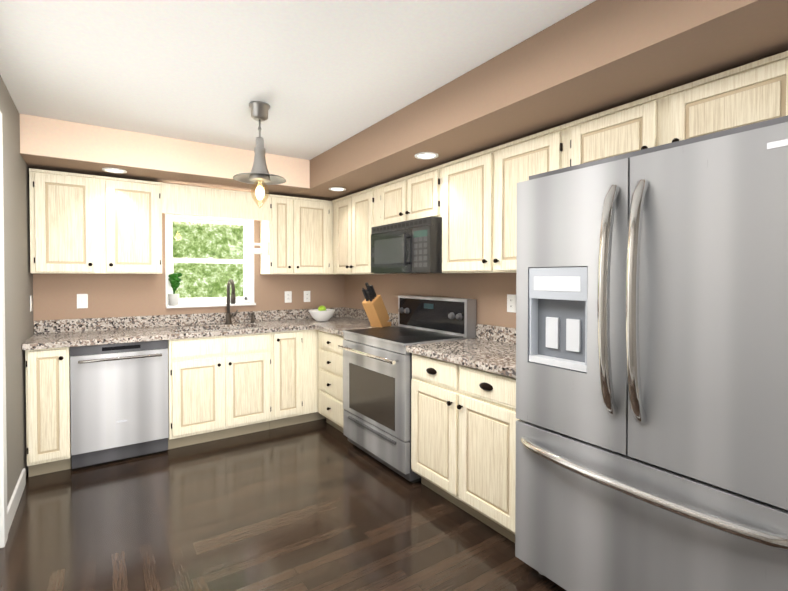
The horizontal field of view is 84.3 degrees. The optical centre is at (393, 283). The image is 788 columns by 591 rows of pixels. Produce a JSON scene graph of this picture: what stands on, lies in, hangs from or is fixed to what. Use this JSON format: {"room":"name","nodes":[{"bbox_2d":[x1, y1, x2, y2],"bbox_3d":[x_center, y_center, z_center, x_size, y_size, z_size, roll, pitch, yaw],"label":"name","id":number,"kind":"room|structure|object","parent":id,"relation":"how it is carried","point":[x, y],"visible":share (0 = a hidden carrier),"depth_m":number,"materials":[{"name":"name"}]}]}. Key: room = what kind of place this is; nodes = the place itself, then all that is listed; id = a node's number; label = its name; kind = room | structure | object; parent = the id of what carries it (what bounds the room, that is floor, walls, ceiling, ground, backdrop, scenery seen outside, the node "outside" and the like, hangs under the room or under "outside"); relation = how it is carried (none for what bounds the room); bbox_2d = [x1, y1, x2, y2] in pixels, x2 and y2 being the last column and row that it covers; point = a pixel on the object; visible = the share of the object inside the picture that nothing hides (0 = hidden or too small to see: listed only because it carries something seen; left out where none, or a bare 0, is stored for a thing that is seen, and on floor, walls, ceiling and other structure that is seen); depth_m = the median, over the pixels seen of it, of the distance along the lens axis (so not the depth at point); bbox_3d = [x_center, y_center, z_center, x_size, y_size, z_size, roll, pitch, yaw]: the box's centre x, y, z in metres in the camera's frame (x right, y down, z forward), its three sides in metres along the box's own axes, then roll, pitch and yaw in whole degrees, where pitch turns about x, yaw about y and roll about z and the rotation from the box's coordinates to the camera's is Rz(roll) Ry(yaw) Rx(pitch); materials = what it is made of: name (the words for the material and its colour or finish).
{"room":"kitchen","nodes":[
{"label":"kitchen","id":0,"kind":"room"},
{"bbox_2d":[0,75,33,505],"bbox_3d":[-1.358,0.126,1.122,0.150,2.400,5.200,-1,1,-34],"label":"wall","id":1,"kind":"structure","parent":0,"point":[18,284],"depth_m":2.62,"materials":[{"name":"beige paint"}]},
{"bbox_2d":[0,111,7,547],"bbox_3d":[-1.775,0.232,1.759,0.170,2.170,1.000,-1,1,-34],"label":"door frame","id":2,"kind":"structure","parent":1,"relation":"attached to","point":[3,496],"depth_m":2.16,"materials":[{"name":"white wood"}]},
{"bbox_2d":[7,468,25,532],"bbox_3d":[-2.191,1.251,2.519,0.015,0.110,0.700,-1,1,-34],"label":"baseboard","id":3,"kind":"structure","parent":1,"relation":"attached to","point":[13,504],"depth_m":2.46,"materials":[{"name":"white wood"}]},
{"bbox_2d":[30,295,31,311],"bbox_3d":[-2.665,0.146,3.196,0.008,0.116,0.072,-1,1,-34],"label":"electrical outlet","id":4,"kind":"object","parent":1,"relation":"attached to","point":[30,303],"visible":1,"depth_m":3.18,"materials":[{"name":"white plastic"}]},
{"bbox_2d":[33,213,343,330],"bbox_3d":[-1.693,0.082,4.125,2.960,2.400,0.150,-1,1,-34],"label":"wall","id":5,"kind":"structure","parent":0,"point":[109,295],"depth_m":3.73,"materials":[{"name":"beige paint"}]},
{"bbox_2d":[29,168,104,273],"bbox_3d":[-2.480,-0.446,3.304,0.414,0.740,0.306,-1,1,-34],"label":"upper cabinet","id":6,"kind":"object","parent":5,"relation":"attached to","point":[86,224],"depth_m":3.18,"materials":[{"name":"beige wood"}]},
{"bbox_2d":[77,294,87,308],"bbox_3d":[-2.496,0.142,3.483,0.072,0.116,0.014,-1,1,-34],"label":"outlet","id":7,"kind":"object","parent":5,"relation":"attached to","point":[82,300],"visible":1,"depth_m":3.48,"materials":[{"name":"white plastic"}]},
{"bbox_2d":[101,176,161,273],"bbox_3d":[-2.136,-0.449,3.536,0.416,0.740,0.306,-1,1,-34],"label":"upper cabinet","id":8,"kind":"object","parent":5,"relation":"attached to","point":[131,209],"depth_m":3.41,"materials":[{"name":"beige wood"}]},
{"bbox_2d":[162,183,268,220],"bbox_3d":[-1.528,-0.701,3.794,0.884,0.245,0.024,-1,1,-34],"label":"valance board","id":9,"kind":"object","parent":8,"relation":"attached to","point":[194,200],"visible":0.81,"depth_m":3.75,"materials":[{"name":"beige wood"}]},
{"bbox_2d":[165,214,255,307],"bbox_3d":[-1.705,-0.202,4.064,0.775,0.830,0.170,-1,1,-34],"label":"window","id":10,"kind":"structure","parent":5,"relation":"in","point":[247,261],"depth_m":4.08,"materials":[{"name":"white wood"}]},
{"bbox_2d":[168,272,181,304],"bbox_3d":[-1.947,0.046,3.866,0.114,0.292,0.104,-1,1,-34],"label":"potted plant","id":11,"kind":"object","parent":10,"relation":"on","point":[174,279],"visible":1,"depth_m":3.83,"materials":[{"name":"green plant"}]},
{"bbox_2d":[260,194,300,273],"bbox_3d":[-1.112,-0.459,4.229,0.288,0.740,0.306,-1,1,-34],"label":"upper cabinet","id":12,"kind":"object","parent":5,"relation":"attached to","point":[282,232],"depth_m":4.11,"materials":[{"name":"beige wood"}]},
{"bbox_2d":[245,242,267,254],"bbox_3d":[-1.289,-0.327,4.066,0.190,0.120,0.130,-1,1,-34],"label":"towel holder","id":13,"kind":"object","parent":12,"relation":"attached to","point":[250,250],"visible":1,"depth_m":4.05,"materials":[{"name":"white plastic"}]},
{"bbox_2d":[285,291,291,302],"bbox_3d":[-1.081,0.138,4.444,0.072,0.116,0.008,-1,1,-34],"label":"electrical outlet","id":14,"kind":"object","parent":5,"relation":"attached to","point":[288,296],"visible":1,"depth_m":4.44,"materials":[{"name":"white plastic"}]},
{"bbox_2d":[304,291,309,301],"bbox_3d":[-0.911,0.136,4.558,0.072,0.116,0.008,-1,1,-34],"label":"electrical outlet","id":15,"kind":"object","parent":5,"relation":"attached to","point":[306,296],"visible":1,"depth_m":4.55,"materials":[{"name":"white plastic"}]},
{"bbox_2d":[301,198,328,274],"bbox_3d":[-0.917,-0.461,4.361,0.432,0.740,0.306,-1,1,-34],"label":"upper cabinet","id":16,"kind":"object","parent":5,"relation":"attached to","point":[314,212],"depth_m":4.28,"materials":[{"name":"beige wood"}]},
{"bbox_2d":[0,418,565,590],"bbox_3d":[-0.320,1.362,2.114,2.960,0.100,5.650,-1,1,-34],"label":"floor","id":17,"kind":"structure","parent":0,"point":[320,505],"depth_m":2.32,"materials":[{"name":"brown wood"}]},
{"bbox_2d":[70,340,168,469],"bbox_3d":[-2.109,0.860,3.356,0.594,0.868,0.656,-1,1,-34],"label":"dishwasher","id":18,"kind":"object","parent":17,"relation":"on","point":[119,401],"visible":0.94,"depth_m":3.12,"materials":[{"name":"silver metal"}]},
{"bbox_2d":[25,327,325,476],"bbox_3d":[-1.464,0.852,3.807,2.641,0.870,0.643,-1,1,-34],"label":"base cabinet","id":19,"kind":"object","parent":17,"relation":"on","point":[222,387],"depth_m":3.49,"materials":[{"name":"beige wood"}]},
{"bbox_2d":[22,307,364,349],"bbox_3d":[-1.469,0.432,3.798,2.652,0.310,0.642,-1,1,-34],"label":"countertop","id":20,"kind":"structure","parent":19,"relation":"on","point":[47,334],"depth_m":3.59,"materials":[{"name":"stone"}]},
{"bbox_2d":[225,279,254,323],"bbox_3d":[-1.400,0.166,4.009,0.272,0.414,0.230,-1,1,-34],"label":"faucet","id":21,"kind":"object","parent":20,"relation":"on","point":[229,316],"visible":1,"depth_m":4.00,"materials":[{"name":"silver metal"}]},
{"bbox_2d":[308,306,335,320],"bbox_3d":[-0.712,0.293,4.302,0.272,0.151,0.272,-1,1,-34],"label":"fruit bowl","id":22,"kind":"object","parent":20,"relation":"on","point":[321,313],"visible":1,"depth_m":4.23,"materials":[{"name":"white ceramic"}]},
{"bbox_2d":[314,311,397,335],"bbox_3d":[-0.303,0.345,3.867,0.642,0.139,0.548,-1,1,-34],"label":"countertop","id":23,"kind":"structure","parent":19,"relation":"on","point":[340,321],"depth_m":4.03,"materials":[{"name":"stone"}]},
{"bbox_2d":[362,283,390,326],"bbox_3d":[-0.160,0.184,3.752,0.130,0.386,0.319,1,1,36],"label":"knife block","id":24,"kind":"object","parent":23,"relation":"on","point":[375,309],"visible":1,"depth_m":3.69,"materials":[{"name":"brown wood"}]},
{"bbox_2d":[318,330,344,432],"bbox_3d":[-0.297,0.851,3.899,0.606,0.870,0.576,-1,1,-34],"label":"base cabinet","id":25,"kind":"object","parent":17,"relation":"on","point":[330,357],"depth_m":3.72,"materials":[{"name":"beige wood"}]},
{"bbox_2d":[338,295,475,482],"bbox_3d":[0.064,0.702,3.270,0.698,1.185,0.848,-1,1,-34],"label":"range","id":26,"kind":"object","parent":17,"relation":"on","point":[377,370],"visible":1,"depth_m":3.10,"materials":[{"name":"silver metal"}]},
{"bbox_2d":[411,353,519,542],"bbox_3d":[0.599,0.870,2.573,0.606,0.870,0.896,-1,1,-34],"label":"base cabinet","id":27,"kind":"object","parent":17,"relation":"on","point":[464,419],"depth_m":2.35,"materials":[{"name":"beige wood"}]},
{"bbox_2d":[406,324,515,377],"bbox_3d":[0.589,0.364,2.557,0.631,0.139,0.902,-1,1,-34],"label":"countertop","id":28,"kind":"structure","parent":27,"relation":"on","point":[489,348],"depth_m":2.60,"materials":[{"name":"stone"}]},
{"bbox_2d":[515,115,787,590],"bbox_3d":[1.071,0.420,1.707,0.755,1.795,1.010,-1,1,-34],"label":"refrigerator","id":29,"kind":"object","parent":17,"relation":"on","point":[652,367],"visible":1,"depth_m":1.45,"materials":[{"name":"silver metal"}]},
{"bbox_2d":[0,0,595,159],"bbox_3d":[-0.236,-1.136,1.953,2.960,0.100,5.350,-1,1,-34],"label":"ceiling","id":30,"kind":"structure","parent":0,"point":[319,77],"depth_m":2.10,"materials":[{"name":"paint"}]},
{"bbox_2d":[233,101,285,206],"bbox_3d":[-0.826,-0.779,2.676,0.316,0.632,0.316,-1,1,-34],"label":"pendant light","id":31,"kind":"object","parent":30,"relation":"hanging from","point":[258,174],"visible":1,"depth_m":2.65,"materials":[{"name":"silver metal"}]},
{"bbox_2d":[19,0,787,200],"bbox_3d":[-0.236,-0.955,1.956,2.656,0.258,5.046,-1,1,-34],"label":"soffit","id":32,"kind":"object","parent":30,"relation":"attached to","point":[596,57],"depth_m":2.16,"materials":[{"name":"beige paint"}]},
{"bbox_2d":[102,168,126,173],"bbox_3d":[-2.081,-0.840,3.239,0.156,0.007,0.156,-1,1,-34],"label":"recessed light","id":33,"kind":"object","parent":32,"relation":"in","point":[116,170],"visible":0.96,"depth_m":3.24,"materials":[{"name":"white plastic"}]},
{"bbox_2d":[329,187,345,190],"bbox_3d":[-0.511,-0.850,3.926,0.156,0.007,0.156,-1,1,-34],"label":"recessed light","id":34,"kind":"object","parent":32,"relation":"in","point":[337,189],"visible":1,"depth_m":3.92,"materials":[{"name":"white plastic"}]},
{"bbox_2d":[415,152,437,159],"bbox_3d":[0.213,-0.834,2.846,0.156,0.007,0.156,-1,1,-34],"label":"recessed light","id":35,"kind":"object","parent":32,"relation":"in","point":[426,155],"visible":1,"depth_m":2.84,"materials":[{"name":"white plastic"}]},
{"bbox_2d":[344,273,515,327],"bbox_3d":[0.970,0.103,2.696,0.150,2.400,5.200,-1,1,-34],"label":"wall","id":36,"kind":"structure","parent":0,"point":[488,292],"depth_m":3.37,"materials":[{"name":"beige paint"}]},
{"bbox_2d":[329,185,379,274],"bbox_3d":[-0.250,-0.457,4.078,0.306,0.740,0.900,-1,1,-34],"label":"upper cabinet","id":37,"kind":"object","parent":36,"relation":"attached to","point":[354,215],"depth_m":3.97,"materials":[{"name":"beige wood"}]},
{"bbox_2d":[380,165,439,225],"bbox_3d":[0.220,-0.640,3.380,0.306,0.354,0.780,-1,1,-34],"label":"upper cabinet","id":38,"kind":"object","parent":36,"relation":"attached to","point":[416,195],"depth_m":3.25,"materials":[{"name":"beige wood"}]},
{"bbox_2d":[371,216,441,273],"bbox_3d":[0.168,-0.269,3.350,0.432,0.380,0.774,-1,1,-34],"label":"microwave","id":39,"kind":"object","parent":38,"relation":"attached to","point":[414,246],"visible":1,"depth_m":3.12,"materials":[{"name":"black plastic"}]},
{"bbox_2d":[440,123,567,272],"bbox_3d":[0.710,-0.436,2.659,0.306,0.740,0.967,-1,1,-34],"label":"upper cabinet","id":40,"kind":"object","parent":36,"relation":"attached to","point":[471,200],"depth_m":2.60,"materials":[{"name":"beige wood"}]},
{"bbox_2d":[507,294,515,312],"bbox_3d":[0.770,0.131,2.851,0.008,0.116,0.072,-1,1,-34],"label":"electrical outlet","id":41,"kind":"object","parent":36,"relation":"attached to","point":[511,303],"visible":1,"depth_m":2.85,"materials":[{"name":"white plastic"}]},
{"bbox_2d":[564,94,655,167],"bbox_3d":[1.108,-0.650,2.068,0.306,0.295,0.453,-1,1,-34],"label":"upper cabinet","id":42,"kind":"object","parent":36,"relation":"attached to","point":[629,127],"depth_m":1.97,"materials":[{"name":"beige wood"}]},
{"bbox_2d":[656,51,787,145],"bbox_3d":[1.397,-0.644,1.640,0.306,0.295,0.580,-1,1,-34],"label":"upper cabinet","id":43,"kind":"object","parent":36,"relation":"attached to","point":[756,91],"depth_m":1.62,"materials":[{"name":"beige wood"}]},
{"label":"outside","id":44,"kind":"structure","parent":0,"visible":0},
{"bbox_2d":[173,221,243,297],"bbox_3d":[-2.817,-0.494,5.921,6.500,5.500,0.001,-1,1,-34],"label":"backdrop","id":45,"kind":"structure","parent":44,"point":[221,246],"depth_m":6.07,"materials":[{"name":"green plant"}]}
]}

